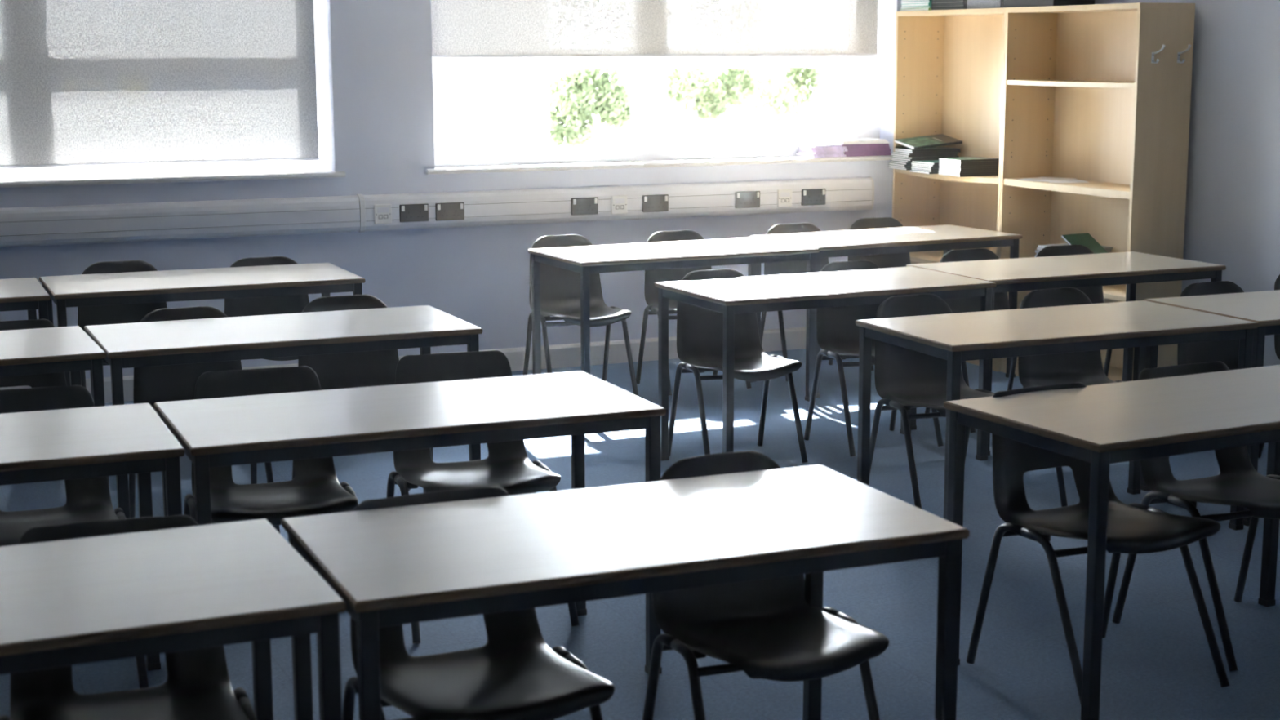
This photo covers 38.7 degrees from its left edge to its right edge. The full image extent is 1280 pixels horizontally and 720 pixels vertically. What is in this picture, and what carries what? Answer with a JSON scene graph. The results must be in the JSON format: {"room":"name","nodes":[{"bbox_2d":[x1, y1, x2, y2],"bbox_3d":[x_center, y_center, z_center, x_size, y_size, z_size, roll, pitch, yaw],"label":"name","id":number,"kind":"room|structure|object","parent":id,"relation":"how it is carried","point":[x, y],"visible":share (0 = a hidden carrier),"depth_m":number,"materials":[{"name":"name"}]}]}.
{"room":"classroom","nodes":[
{"label":"classroom","id":0,"kind":"room"},
{"bbox_2d":[0,0,901,378],"bbox_3d":[-2.284,-1.202,8.479,8.565,2.750,0.300,-4,11,-24],"label":"wall","id":1,"kind":"structure","parent":0,"point":[378,59],"depth_m":8.88,"materials":[{"name":"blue paint"}]},
{"bbox_2d":[0,0,327,179],"bbox_3d":[-2.776,-1.608,8.219,2.715,1.600,0.077,-4,11,-24],"label":"window","id":2,"kind":"structure","parent":1,"relation":"in","point":[321,164],"depth_m":8.67,"materials":[{"name":"white plastic"}]},
{"bbox_2d":[0,0,319,168],"bbox_3d":[-2.747,-1.609,8.130,2.658,1.495,0.048,-4,11,-24],"label":"roller blind","id":3,"kind":"object","parent":2,"relation":"attached to","point":[83,82],"visible":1,"depth_m":8.41,"materials":[{"name":"fabric"}]},
{"bbox_2d":[0,169,345,187],"bbox_3d":[-2.725,-0.803,8.244,2.795,0.026,0.190,-4,11,-24],"label":"window sill","id":4,"kind":"structure","parent":1,"relation":"attached to","point":[11,183],"depth_m":8.42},
{"bbox_2d":[0,195,359,247],"bbox_3d":[-3.732,-0.522,7.746,5.196,0.173,0.055,-4,11,-24],"label":"cable trunking","id":5,"kind":"object","parent":1,"relation":"attached to","point":[193,220],"visible":1,"depth_m":8.41,"materials":[{"name":"white plastic"}]},
{"bbox_2d":[0,326,806,403],"bbox_3d":[-2.217,0.120,8.558,8.565,0.117,0.018,-4,11,-24],"label":"baseboard","id":6,"kind":"structure","parent":1,"relation":"attached to","point":[568,355],"depth_m":9.42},
{"bbox_2d":[363,177,874,231],"bbox_3d":[-0.035,-0.808,9.360,2.840,0.177,0.058,-4,11,-24],"label":"cable trunking","id":7,"kind":"object","parent":1,"relation":"attached to","point":[540,206],"visible":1,"depth_m":9.29,"materials":[{"name":"white plastic"}]},
{"bbox_2d":[356,194,365,232],"bbox_3d":[-1.345,-0.707,8.786,0.026,0.183,0.061,-4,11,-24],"label":"coupler","id":8,"kind":"object","parent":7,"relation":"attached to","point":[362,201],"visible":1,"depth_m":8.76,"materials":[{"name":"white plastic"}]},
{"bbox_2d":[373,204,391,224],"bbox_3d":[-1.242,-0.705,8.799,0.086,0.094,0.012,-4,11,-24],"label":"outlet","id":9,"kind":"object","parent":7,"relation":"attached to","point":[382,212],"visible":1,"depth_m":8.79,"materials":[{"name":"white plastic"}]},
{"bbox_2d":[399,203,428,222],"bbox_3d":[-1.097,-0.716,8.860,0.146,0.086,0.015,-4,11,-24],"label":"double socket","id":10,"kind":"object","parent":7,"relation":"attached to","point":[408,212],"visible":1,"depth_m":8.86,"materials":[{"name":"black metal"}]},
{"bbox_2d":[435,202,464,220],"bbox_3d":[-0.931,-0.728,8.933,0.146,0.086,0.015,-4,11,-24],"label":"double socket","id":11,"kind":"object","parent":7,"relation":"attached to","point":[446,211],"visible":1,"depth_m":8.93,"materials":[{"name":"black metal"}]},
{"bbox_2d":[571,196,598,215],"bbox_3d":[-0.278,-0.779,9.218,0.146,0.086,0.015,-4,11,-24],"label":"double socket","id":12,"kind":"object","parent":7,"relation":"attached to","point":[580,206],"visible":1,"depth_m":9.22,"materials":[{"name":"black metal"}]},
{"bbox_2d":[611,195,627,213],"bbox_3d":[-0.104,-0.792,9.296,0.086,0.094,0.012,-4,11,-24],"label":"outlet","id":13,"kind":"object","parent":7,"relation":"attached to","point":[619,203],"visible":1,"depth_m":9.29,"materials":[{"name":"white plastic"}]},
{"bbox_2d":[642,194,668,212],"bbox_3d":[0.081,-0.806,9.375,0.146,0.086,0.015,-4,11,-24],"label":"double socket","id":14,"kind":"object","parent":7,"relation":"attached to","point":[651,203],"visible":1,"depth_m":9.37,"materials":[{"name":"black metal"}]},
{"bbox_2d":[734,191,759,208],"bbox_3d":[0.568,-0.844,9.588,0.146,0.086,0.015,-4,11,-24],"label":"double socket","id":15,"kind":"object","parent":7,"relation":"attached to","point":[748,199],"visible":1,"depth_m":9.59,"materials":[{"name":"black metal"}]},
{"bbox_2d":[777,189,791,207],"bbox_3d":[0.769,-0.860,9.678,0.086,0.094,0.012,-4,11,-24],"label":"outlet","id":16,"kind":"object","parent":7,"relation":"attached to","point":[784,196],"visible":1,"depth_m":9.67,"materials":[{"name":"white plastic"}]},
{"bbox_2d":[801,188,826,205],"bbox_3d":[0.930,-0.872,9.746,0.146,0.086,0.015,-4,11,-24],"label":"double socket","id":17,"kind":"object","parent":7,"relation":"attached to","point":[814,196],"visible":1,"depth_m":9.74,"materials":[{"name":"black metal"}]},
{"bbox_2d":[432,0,882,166],"bbox_3d":[0.118,-1.831,9.483,2.623,1.600,0.077,-4,11,-24],"label":"window","id":18,"kind":"structure","parent":1,"relation":"in","point":[648,74],"depth_m":9.52,"materials":[{"name":"white plastic"}]},
{"bbox_2d":[431,0,878,57],"bbox_3d":[0.135,-2.070,9.348,2.573,1.011,0.048,-4,11,-24],"label":"roller blind","id":19,"kind":"object","parent":18,"relation":"attached to","point":[460,28],"visible":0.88,"depth_m":9.38,"materials":[{"name":"fabric"}]},
{"bbox_2d":[426,155,893,174],"bbox_3d":[0.137,-1.024,9.494,2.643,0.026,0.190,-4,11,-24],"label":"windowsill","id":20,"kind":"structure","parent":1,"relation":"attached to","point":[789,159],"depth_m":9.38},
{"bbox_2d":[0,348,1279,719],"bbox_3d":[-0.071,1.038,3.808,9.165,0.100,11.200,-4,11,-24],"label":"floor","id":21,"kind":"structure","parent":0,"point":[1157,663],"depth_m":5.30,"materials":[{"name":"blue carpet"}]},
{"bbox_2d":[0,277,50,319],"bbox_3d":[-2.870,0.102,6.912,1.193,0.710,0.599,-4,11,-22],"label":"table","id":22,"kind":"object","parent":21,"relation":"on","point":[28,294],"visible":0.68,"depth_m":6.82,"materials":[{"name":"laminate"}]},
{"bbox_2d":[0,319,66,387],"bbox_3d":[-2.038,0.265,5.910,0.478,0.725,0.517,-4,10,-22],"label":"chair","id":23,"kind":"object","parent":21,"relation":"on","point":[55,379],"visible":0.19,"depth_m":6.10,"materials":[{"name":"grey plastic"}]},
{"bbox_2d":[0,325,109,485],"bbox_3d":[-2.284,0.324,5.609,1.193,0.710,0.599,-4,11,-24],"label":"table","id":24,"kind":"object","parent":21,"relation":"on","point":[71,349],"visible":0.65,"depth_m":5.54,"materials":[{"name":"laminate"}]},
{"bbox_2d":[0,385,148,688],"bbox_3d":[-1.556,0.471,4.702,0.478,0.725,0.517,-4,10,-21],"label":"chair","id":25,"kind":"object","parent":21,"relation":"on","point":[88,499],"visible":0.46,"depth_m":4.86,"materials":[{"name":"grey plastic"}]},
{"bbox_2d":[0,403,184,671],"bbox_3d":[-1.713,0.546,4.301,1.193,0.710,0.599,-4,10,-22],"label":"table","id":26,"kind":"object","parent":21,"relation":"on","point":[94,442],"visible":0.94,"depth_m":4.24,"materials":[{"name":"laminate"}]},
{"bbox_2d":[77,260,167,388],"bbox_3d":[-2.109,-0.022,7.539,0.446,0.738,0.438,-4,11,-24],"label":"chair","id":27,"kind":"object","parent":21,"relation":"on","point":[128,313],"visible":0.16,"depth_m":7.66,"materials":[{"name":"grey plastic"}]},
{"bbox_2d":[0,514,256,719],"bbox_3d":[-0.935,0.703,3.335,0.478,0.725,0.517,-4,10,-20],"label":"chair","id":28,"kind":"object","parent":21,"relation":"on","point":[197,686],"visible":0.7,"depth_m":3.44,"materials":[{"name":"grey plastic"}]},
{"bbox_2d":[0,518,346,719],"bbox_3d":[-1.154,0.747,3.120,1.193,0.710,0.599,-4,11,-24],"label":"table","id":29,"kind":"object","parent":21,"relation":"on","point":[73,602],"visible":1,"depth_m":3.06,"materials":[{"name":"laminate"}]},
{"bbox_2d":[39,262,364,386],"bbox_3d":[-1.766,0.018,7.391,1.193,0.710,0.599,-4,11,-23],"label":"table","id":30,"kind":"object","parent":21,"relation":"on","point":[325,278],"visible":0.67,"depth_m":7.19,"materials":[{"name":"laminate"}]},
{"bbox_2d":[128,306,280,533],"bbox_3d":[-1.492,0.214,6.155,0.446,0.738,0.438,-4,11,-24],"label":"chair","id":31,"kind":"object","parent":21,"relation":"on","point":[152,384],"visible":0.2,"depth_m":6.26,"materials":[{"name":"grey plastic"}]},
{"bbox_2d":[224,256,309,360],"bbox_3d":[-1.530,-0.046,7.674,0.446,0.738,0.438,-4,11,-24],"label":"chair","id":32,"kind":"object","parent":21,"relation":"on","point":[291,304],"visible":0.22,"depth_m":7.80,"materials":[{"name":"grey plastic"}]},
{"bbox_2d":[183,365,358,525],"bbox_3d":[-1.006,0.420,4.992,0.478,0.725,0.517,-3,10,-19],"label":"chair","id":33,"kind":"object","parent":21,"relation":"on","point":[315,489],"visible":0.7,"depth_m":5.09,"materials":[{"name":"grey plastic"}]},
{"bbox_2d":[84,305,482,518],"bbox_3d":[-1.182,0.240,6.080,1.193,0.710,0.599,-4,11,-23],"label":"table","id":34,"kind":"object","parent":21,"relation":"on","point":[149,344],"visible":0.68,"depth_m":5.89,"materials":[{"name":"laminate"}]},
{"bbox_2d":[292,294,432,490],"bbox_3d":[-0.987,0.162,6.451,0.446,0.738,0.438,-4,11,-24],"label":"chair","id":35,"kind":"object","parent":21,"relation":"on","point":[366,368],"visible":0.23,"depth_m":6.58,"materials":[{"name":"grey plastic"}]},
{"bbox_2d":[154,370,666,674],"bbox_3d":[-0.598,0.466,4.752,1.193,0.710,0.599,-4,11,-22],"label":"table","id":36,"kind":"object","parent":21,"relation":"on","point":[218,432],"visible":0.79,"depth_m":4.59,"materials":[{"name":"laminate"}]},
{"bbox_2d":[342,485,614,719],"bbox_3d":[-0.322,0.664,3.557,0.478,0.725,0.517,-5,11,-25],"label":"chair","id":37,"kind":"object","parent":21,"relation":"on","point":[515,675],"visible":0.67,"depth_m":3.57,"materials":[{"name":"grey plastic"}]},
{"bbox_2d":[386,350,578,643],"bbox_3d":[-0.480,0.374,5.254,0.478,0.725,0.517,-3,10,-19],"label":"chair","id":38,"kind":"object","parent":21,"relation":"on","point":[508,466],"visible":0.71,"depth_m":5.35,"materials":[{"name":"grey plastic"}]},
{"bbox_2d":[522,234,638,395],"bbox_3d":[-0.290,-0.202,8.566,0.446,0.738,0.438,-5,11,-26],"label":"chair","id":39,"kind":"object","parent":21,"relation":"on","point":[560,288],"visible":0.77,"depth_m":8.65,"materials":[{"name":"grey plastic"}]},
{"bbox_2d":[280,464,969,719],"bbox_3d":[-0.036,0.666,3.580,1.193,0.710,0.599,-4,11,-22],"label":"table","id":40,"kind":"object","parent":21,"relation":"on","point":[402,565],"visible":0.98,"depth_m":3.44,"materials":[{"name":"laminate"}]},
{"bbox_2d":[528,236,819,401],"bbox_3d":[0.155,-0.160,8.398,1.193,0.710,0.599,-5,11,-26],"label":"table","id":41,"kind":"object","parent":21,"relation":"on","point":[585,260],"visible":0.8,"depth_m":8.24,"materials":[{"name":"laminate"}]},
{"bbox_2d":[635,230,751,395],"bbox_3d":[0.253,-0.236,8.759,0.446,0.738,0.438,-5,11,-25],"label":"chair","id":42,"kind":"object","parent":21,"relation":"on","point":[651,277],"visible":0.27,"depth_m":8.83,"materials":[{"name":"grey plastic"}]},
{"bbox_2d":[668,268,808,462],"bbox_3d":[0.378,0.032,7.189,0.446,0.738,0.438,-5,11,-26],"label":"chair","id":43,"kind":"object","parent":21,"relation":"on","point":[700,331],"visible":0.74,"depth_m":7.25,"materials":[{"name":"grey plastic"}]},
{"bbox_2d":[642,450,888,719],"bbox_3d":[0.262,0.600,3.876,0.446,0.738,0.438,-5,11,-26],"label":"chair","id":44,"kind":"object","parent":21,"relation":"on","point":[764,628],"visible":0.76,"depth_m":3.89,"materials":[{"name":"grey plastic"}]},
{"bbox_2d":[760,222,833,382],"bbox_3d":[0.852,-0.298,9.111,0.446,0.738,0.438,-4,10,-22],"label":"chair","id":45,"kind":"object","parent":21,"relation":"on","point":[788,267],"visible":0.2,"depth_m":9.21,"materials":[{"name":"grey plastic"}]},
{"bbox_2d":[654,266,996,461],"bbox_3d":[0.725,0.046,7.188,1.193,0.710,0.599,-5,11,-25],"label":"table","id":46,"kind":"object","parent":21,"relation":"on","point":[729,296],"visible":0.92,"depth_m":7.02,"materials":[{"name":"laminate"}]},
{"bbox_2d":[804,260,943,457],"bbox_3d":[0.960,-0.019,7.479,0.446,0.738,0.438,-5,11,-26],"label":"chair","id":47,"kind":"object","parent":21,"relation":"on","point":[837,333],"visible":0.44,"depth_m":7.54,"materials":[{"name":"grey plastic"}]},
{"bbox_2d":[847,217,911,370],"bbox_3d":[1.305,-0.349,9.403,0.446,0.738,0.438,-4,10,-21],"label":"chair","id":48,"kind":"object","parent":21,"relation":"on","point":[892,260],"visible":0.22,"depth_m":9.54,"materials":[{"name":"grey plastic"}]},
{"bbox_2d":[750,224,1022,397],"bbox_3d":[1.206,-0.261,8.976,1.193,0.710,0.599,-5,11,-26],"label":"table","id":49,"kind":"object","parent":21,"relation":"on","point":[947,237],"visible":0.52,"depth_m":8.80,"materials":[{"name":"laminate"}]},
{"bbox_2d":[869,293,995,508],"bbox_3d":[1.067,0.159,6.441,0.446,0.738,0.438,-5,11,-26],"label":"chair","id":50,"kind":"object","parent":21,"relation":"on","point":[906,379],"visible":0.64,"depth_m":6.52,"materials":[{"name":"grey plastic"}]},
{"bbox_2d":[892,7,1005,371],"bbox_3d":[1.726,-0.922,9.581,0.308,1.807,1.008,-4,11,-24],"label":"bookcase","id":51,"kind":"object","parent":21,"relation":"on","point":[949,67],"visible":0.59,"depth_m":9.87,"materials":[{"name":"brown wood"}]},
{"bbox_2d":[888,166,911,170],"bbox_3d":[1.527,-1.044,9.882,0.297,0.010,0.195,-4,10,-21],"label":"book","id":52,"kind":"object","parent":51,"relation":"on","point":[892,167],"visible":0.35,"depth_m":9.80,"materials":[{"name":"paper"}]},
{"bbox_2d":[888,164,911,168],"bbox_3d":[1.524,-1.054,9.882,0.297,0.010,0.195,-4,10,-20],"label":"book","id":53,"kind":"object","parent":52,"relation":"on","point":[889,165],"visible":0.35,"depth_m":9.80,"materials":[{"name":"paper"}]},
{"bbox_2d":[888,162,911,166],"bbox_3d":[1.526,-1.064,9.881,0.297,0.010,0.195,-3,10,-18],"label":"book","id":54,"kind":"object","parent":53,"relation":"on","point":[890,163],"visible":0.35,"depth_m":9.80,"materials":[{"name":"paper"}]},
{"bbox_2d":[890,160,911,164],"bbox_3d":[1.534,-1.073,9.880,0.297,0.010,0.195,-3,10,-18],"label":"book","id":55,"kind":"object","parent":54,"relation":"on","point":[892,162],"visible":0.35,"depth_m":9.81,"materials":[{"name":"paper"}]},
{"bbox_2d":[891,159,911,162],"bbox_3d":[1.543,-1.085,9.887,0.297,0.010,0.195,-3,10,-18],"label":"book","id":56,"kind":"object","parent":55,"relation":"on","point":[896,160],"visible":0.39,"depth_m":9.82,"materials":[{"name":"paper"}]},
{"bbox_2d":[891,157,938,160],"bbox_3d":[1.542,-1.094,9.884,0.297,0.010,0.195,-4,11,-23],"label":"book","id":57,"kind":"object","parent":56,"relation":"on","point":[897,158],"visible":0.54,"depth_m":9.78,"materials":[{"name":"paper"}]},
{"bbox_2d":[892,155,959,159],"bbox_3d":[1.550,-1.104,9.884,0.297,0.010,0.195,-4,11,-23],"label":"book","id":58,"kind":"object","parent":57,"relation":"on","point":[911,157],"visible":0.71,"depth_m":9.80,"materials":[{"name":"paper"}]},
{"bbox_2d":[891,153,957,157],"bbox_3d":[1.543,-1.114,9.882,0.297,0.010,0.195,-4,10,-19],"label":"book","id":59,"kind":"object","parent":58,"relation":"on","point":[894,154],"visible":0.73,"depth_m":9.80,"materials":[{"name":"paper"}]},
{"bbox_2d":[893,151,958,155],"bbox_3d":[1.548,-1.123,9.878,0.297,0.010,0.195,-4,10,-19],"label":"book","id":60,"kind":"object","parent":59,"relation":"on","point":[896,153],"visible":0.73,"depth_m":9.79,"materials":[{"name":"paper"}]},
{"bbox_2d":[894,150,960,153],"bbox_3d":[1.559,-1.134,9.882,0.297,0.010,0.195,-4,10,-21],"label":"book","id":61,"kind":"object","parent":60,"relation":"on","point":[900,151],"visible":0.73,"depth_m":9.80,"materials":[{"name":"paper"}]},
{"bbox_2d":[893,146,960,151],"bbox_3d":[1.558,-1.143,9.881,0.297,0.010,0.195,-4,10,-21],"label":"book","id":62,"kind":"object","parent":61,"relation":"on","point":[933,148],"visible":0.94,"depth_m":9.82,"materials":[{"name":"paper"}]},
{"bbox_2d":[894,133,962,149],"bbox_3d":[1.561,-1.183,9.864,0.300,0.070,0.215,-4,10,-21],"label":"book","id":63,"kind":"object","parent":62,"relation":"on","point":[940,140],"visible":1,"depth_m":9.83,"materials":[{"name":"paper"}]},
{"bbox_2d":[938,172,998,177],"bbox_3d":[1.711,-0.967,9.462,0.250,0.010,0.200,-4,11,-24],"label":"book","id":64,"kind":"object","parent":51,"relation":"on","point":[940,173],"visible":0.56,"depth_m":9.38,"materials":[{"name":"paper"}]},
{"bbox_2d":[938,170,998,174],"bbox_3d":[1.711,-0.977,9.461,0.250,0.010,0.200,-4,11,-23],"label":"book","id":65,"kind":"object","parent":64,"relation":"on","point":[941,171],"visible":0.56,"depth_m":9.38,"materials":[{"name":"paper"}]},
{"bbox_2d":[938,168,998,172],"bbox_3d":[1.713,-0.988,9.461,0.250,0.010,0.200,-4,11,-24],"label":"book","id":66,"kind":"object","parent":65,"relation":"on","point":[940,169],"visible":0.52,"depth_m":9.38,"materials":[{"name":"paper"}]},
{"bbox_2d":[939,166,999,170],"bbox_3d":[1.714,-0.999,9.457,0.250,0.010,0.200,-4,11,-24],"label":"book","id":67,"kind":"object","parent":66,"relation":"on","point":[942,167],"visible":0.56,"depth_m":9.37,"materials":[{"name":"paper"}]},
{"bbox_2d":[938,164,999,168],"bbox_3d":[1.712,-1.010,9.456,0.250,0.010,0.200,-4,11,-23],"label":"book","id":68,"kind":"object","parent":67,"relation":"on","point":[940,165],"visible":0.58,"depth_m":9.37,"materials":[{"name":"paper"}]},
{"bbox_2d":[938,161,999,166],"bbox_3d":[1.713,-1.020,9.456,0.250,0.010,0.200,-4,11,-24],"label":"book","id":69,"kind":"object","parent":68,"relation":"on","point":[943,163],"visible":0.56,"depth_m":9.37,"materials":[{"name":"paper"}]},
{"bbox_2d":[939,160,999,164],"bbox_3d":[1.714,-1.030,9.451,0.250,0.010,0.200,-4,11,-24],"label":"book","id":70,"kind":"object","parent":69,"relation":"on","point":[940,161],"visible":0.56,"depth_m":9.37,"materials":[{"name":"paper"}]},
{"bbox_2d":[938,156,999,161],"bbox_3d":[1.712,-1.042,9.452,0.250,0.010,0.200,-4,11,-24],"label":"book","id":71,"kind":"object","parent":70,"relation":"on","point":[962,158],"visible":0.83,"depth_m":9.40,"materials":[{"name":"paper"}]},
{"bbox_2d":[967,0,1004,8],"bbox_3d":[1.828,-1.867,9.151,0.246,0.200,0.296,-4,11,-24],"label":"storage box","id":72,"kind":"object","parent":51,"relation":"on","point":[971,4],"visible":0.45,"depth_m":9.10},
{"bbox_2d":[924,248,1017,432],"bbox_3d":[1.531,-0.095,7.919,0.446,0.738,0.438,-4,11,-24],"label":"chair","id":73,"kind":"object","parent":21,"relation":"on","point":[967,304],"visible":0.16,"depth_m":8.05,"materials":[{"name":"grey plastic"}]},
{"bbox_2d":[855,300,1258,530],"bbox_3d":[1.394,0.220,6.164,1.193,0.710,0.599,-4,11,-23],"label":"table","id":74,"kind":"object","parent":21,"relation":"on","point":[955,338],"visible":0.87,"depth_m":6.02,"materials":[{"name":"laminate"}]},
{"bbox_2d":[906,251,1226,455],"bbox_3d":[1.795,-0.051,7.740,1.193,0.710,0.599,-4,11,-23],"label":"table","id":75,"kind":"object","parent":21,"relation":"on","point":[1130,268],"visible":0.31,"depth_m":7.57,"materials":[{"name":"laminate"}]},
{"bbox_2d":[1022,244,1111,387],"bbox_3d":[1.979,-0.122,8.067,0.446,0.738,0.438,-4,10,-21],"label":"chair","id":76,"kind":"object","parent":21,"relation":"on","point":[1095,295],"visible":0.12,"depth_m":8.22,"materials":[{"name":"grey plastic"}]},
{"bbox_2d":[1017,287,1125,506],"bbox_3d":[1.611,0.130,6.603,0.446,0.738,0.438,-5,11,-25],"label":"chair","id":77,"kind":"object","parent":21,"relation":"on","point":[1086,367],"visible":0.34,"depth_m":6.73,"materials":[{"name":"grey plastic"}]},
{"bbox_2d":[995,2,1195,381],"bbox_3d":[2.135,-0.767,8.671,0.308,1.807,1.008,-4,11,-24],"label":"bookcase","id":78,"kind":"object","parent":21,"relation":"on","point":[1085,99],"visible":0.74,"depth_m":8.74,"materials":[{"name":"brown wood"}]},
{"bbox_2d":[1004,0,1094,7],"bbox_3d":[1.980,-1.820,8.812,0.246,0.220,0.406,-4,11,-24],"label":"storage box","id":79,"kind":"object","parent":78,"relation":"on","point":[1007,3],"visible":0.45,"depth_m":8.69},
{"bbox_3d":[2.088,-0.387,8.818,0.260,0.012,0.240,-5,11,-25],"label":"book","id":80,"kind":"object","parent":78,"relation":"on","visible":0},
{"bbox_3d":[2.081,-0.399,8.815,0.260,0.012,0.240,-4,10,-20],"label":"book","id":81,"kind":"object","parent":80,"relation":"on","visible":0},
{"bbox_3d":[2.087,-0.410,8.807,0.260,0.012,0.240,-5,11,-26],"label":"book","id":82,"kind":"object","parent":81,"relation":"on","visible":0},
{"bbox_3d":[2.086,-0.422,8.808,0.260,0.012,0.240,-4,11,-22],"label":"book","id":83,"kind":"object","parent":82,"relation":"on","visible":0},
{"bbox_3d":[2.103,-0.435,8.810,0.260,0.012,0.240,-4,11,-23],"label":"book","id":84,"kind":"object","parent":83,"relation":"on","visible":0},
{"bbox_3d":[2.090,-0.449,8.819,0.260,0.012,0.240,-5,11,-27],"label":"book","id":85,"kind":"object","parent":84,"relation":"on","visible":0},
{"bbox_3d":[2.101,-0.460,8.809,0.260,0.012,0.240,-4,11,-23],"label":"book","id":86,"kind":"object","parent":85,"relation":"on","visible":0},
{"bbox_3d":[2.085,-0.473,8.813,0.260,0.012,0.240,-5,11,-28],"label":"book","id":87,"kind":"object","parent":86,"relation":"on","visible":0},
{"bbox_3d":[2.086,-0.483,8.797,0.260,0.012,0.240,-4,10,-21],"label":"book","id":88,"kind":"object","parent":87,"relation":"on","visible":0},
{"bbox_3d":[2.086,-0.496,8.801,0.260,0.012,0.240,-5,11,-24],"label":"book","id":89,"kind":"object","parent":88,"relation":"on","visible":0},
{"bbox_3d":[2.090,-0.507,8.790,0.260,0.012,0.240,-4,11,-23],"label":"book","id":90,"kind":"object","parent":89,"relation":"on","visible":0},
{"bbox_3d":[2.088,-0.521,8.799,0.260,0.012,0.240,-5,11,-28],"label":"book","id":91,"kind":"object","parent":90,"relation":"on","visible":0},
{"bbox_2d":[1036,247,1111,252],"bbox_3d":[2.095,-0.533,8.800,0.260,0.012,0.240,-5,11,-25],"label":"book","id":92,"kind":"object","parent":91,"relation":"on","point":[1037,248],"visible":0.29,"depth_m":8.75,"materials":[{"name":"paper"}]},
{"bbox_2d":[1037,243,1112,249],"bbox_3d":[2.099,-0.544,8.789,0.260,0.012,0.240,-5,11,-27],"label":"book","id":93,"kind":"object","parent":92,"relation":"on","point":[1105,247],"visible":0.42,"depth_m":8.82,"materials":[{"name":"paper"}]},
{"bbox_2d":[1061,233,1107,253],"bbox_3d":[2.127,-0.535,8.661,0.175,0.114,0.175,-6,11,-31],"label":"book","id":94,"kind":"object","parent":93,"relation":"on","point":[1086,240],"visible":0.4,"depth_m":8.68,"materials":[{"name":"paper"}]},
{"bbox_2d":[965,382,1230,703],"bbox_3d":[1.178,0.464,4.705,0.478,0.725,0.517,-5,11,-27],"label":"chair","id":95,"kind":"object","parent":21,"relation":"on","point":[1133,528],"visible":0.79,"depth_m":4.73,"materials":[{"name":"grey plastic"}]},
{"bbox_2d":[943,364,1279,719],"bbox_3d":[1.457,0.454,4.794,1.193,0.710,0.599,-5,11,-27],"label":"table","id":96,"kind":"object","parent":21,"relation":"on","point":[1100,425],"visible":0.84,"depth_m":4.55,"materials":[{"name":"laminate"}]},
{"bbox_2d":[1112,361,1279,671],"bbox_3d":[1.651,0.407,5.030,0.478,0.725,0.517,-5,11,-25],"label":"chair","id":97,"kind":"object","parent":21,"relation":"on","point":[1237,483],"visible":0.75,"depth_m":5.09,"materials":[{"name":"grey plastic"}]},
{"bbox_2d":[1168,280,1244,471],"bbox_3d":[2.241,0.099,6.775,0.446,0.738,0.438,-4,11,-24],"label":"chair","id":98,"kind":"object","parent":21,"relation":"on","point":[1227,352],"visible":0.28,"depth_m":6.90,"materials":[{"name":"grey plastic"}]},
{"bbox_2d":[1139,289,1279,526],"bbox_3d":[2.503,0.133,6.655,1.193,0.710,0.599,-4,11,-23],"label":"table","id":99,"kind":"object","parent":21,"relation":"on","point":[1262,308],"visible":0.48,"depth_m":6.44,"materials":[{"name":"laminate"}]},
{"bbox_2d":[1257,274,1279,457],"bbox_3d":[2.733,0.032,7.160,0.446,0.738,0.438,-6,11,-31],"label":"chair","id":100,"kind":"object","parent":21,"relation":"on","point":[1277,286],"visible":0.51,"depth_m":7.17,"materials":[{"name":"grey plastic"}]},
{"bbox_2d":[1094,0,1279,366],"bbox_3d":[3.871,-0.699,5.453,0.200,2.750,10.900,-4,11,-24],"label":"wall","id":101,"kind":"structure","parent":0,"point":[1233,206],"depth_m":8.02,"materials":[{"name":"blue paint"}]},
{"label":"outside","id":102,"kind":"structure","parent":0,"visible":0},
{"bbox_2d":[548,66,847,148],"bbox_3d":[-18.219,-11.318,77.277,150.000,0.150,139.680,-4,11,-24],"label":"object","id":103,"kind":"structure","parent":102,"point":[826,118],"depth_m":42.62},
{"bbox_2d":[549,68,630,148],"bbox_3d":[-0.596,-4.094,21.983,2.589,4.193,1.842,-1,10,-7],"label":"leafy tree","id":104,"kind":"object","parent":103,"relation":"on","point":[612,103],"visible":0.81,"depth_m":21.93,"materials":[{"name":"green plant"}]},
{"bbox_2d":[667,67,758,144],"bbox_3d":[0.893,-4.666,25.578,1.989,4.100,1.815,-4,11,-24],"label":"leafy tree","id":105,"kind":"object","parent":103,"relation":"on","point":[723,90],"visible":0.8,"depth_m":25.63,"materials":[{"name":"green plant"}]},
{"bbox_2d":[728,67,823,142],"bbox_3d":[2.054,-5.169,28.555,1.762,4.082,1.756,-4,11,-24],"label":"leafy tree","id":106,"kind":"object","parent":103,"relation":"on","point":[795,85],"visible":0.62,"depth_m":28.59,"materials":[{"name":"green plant"}]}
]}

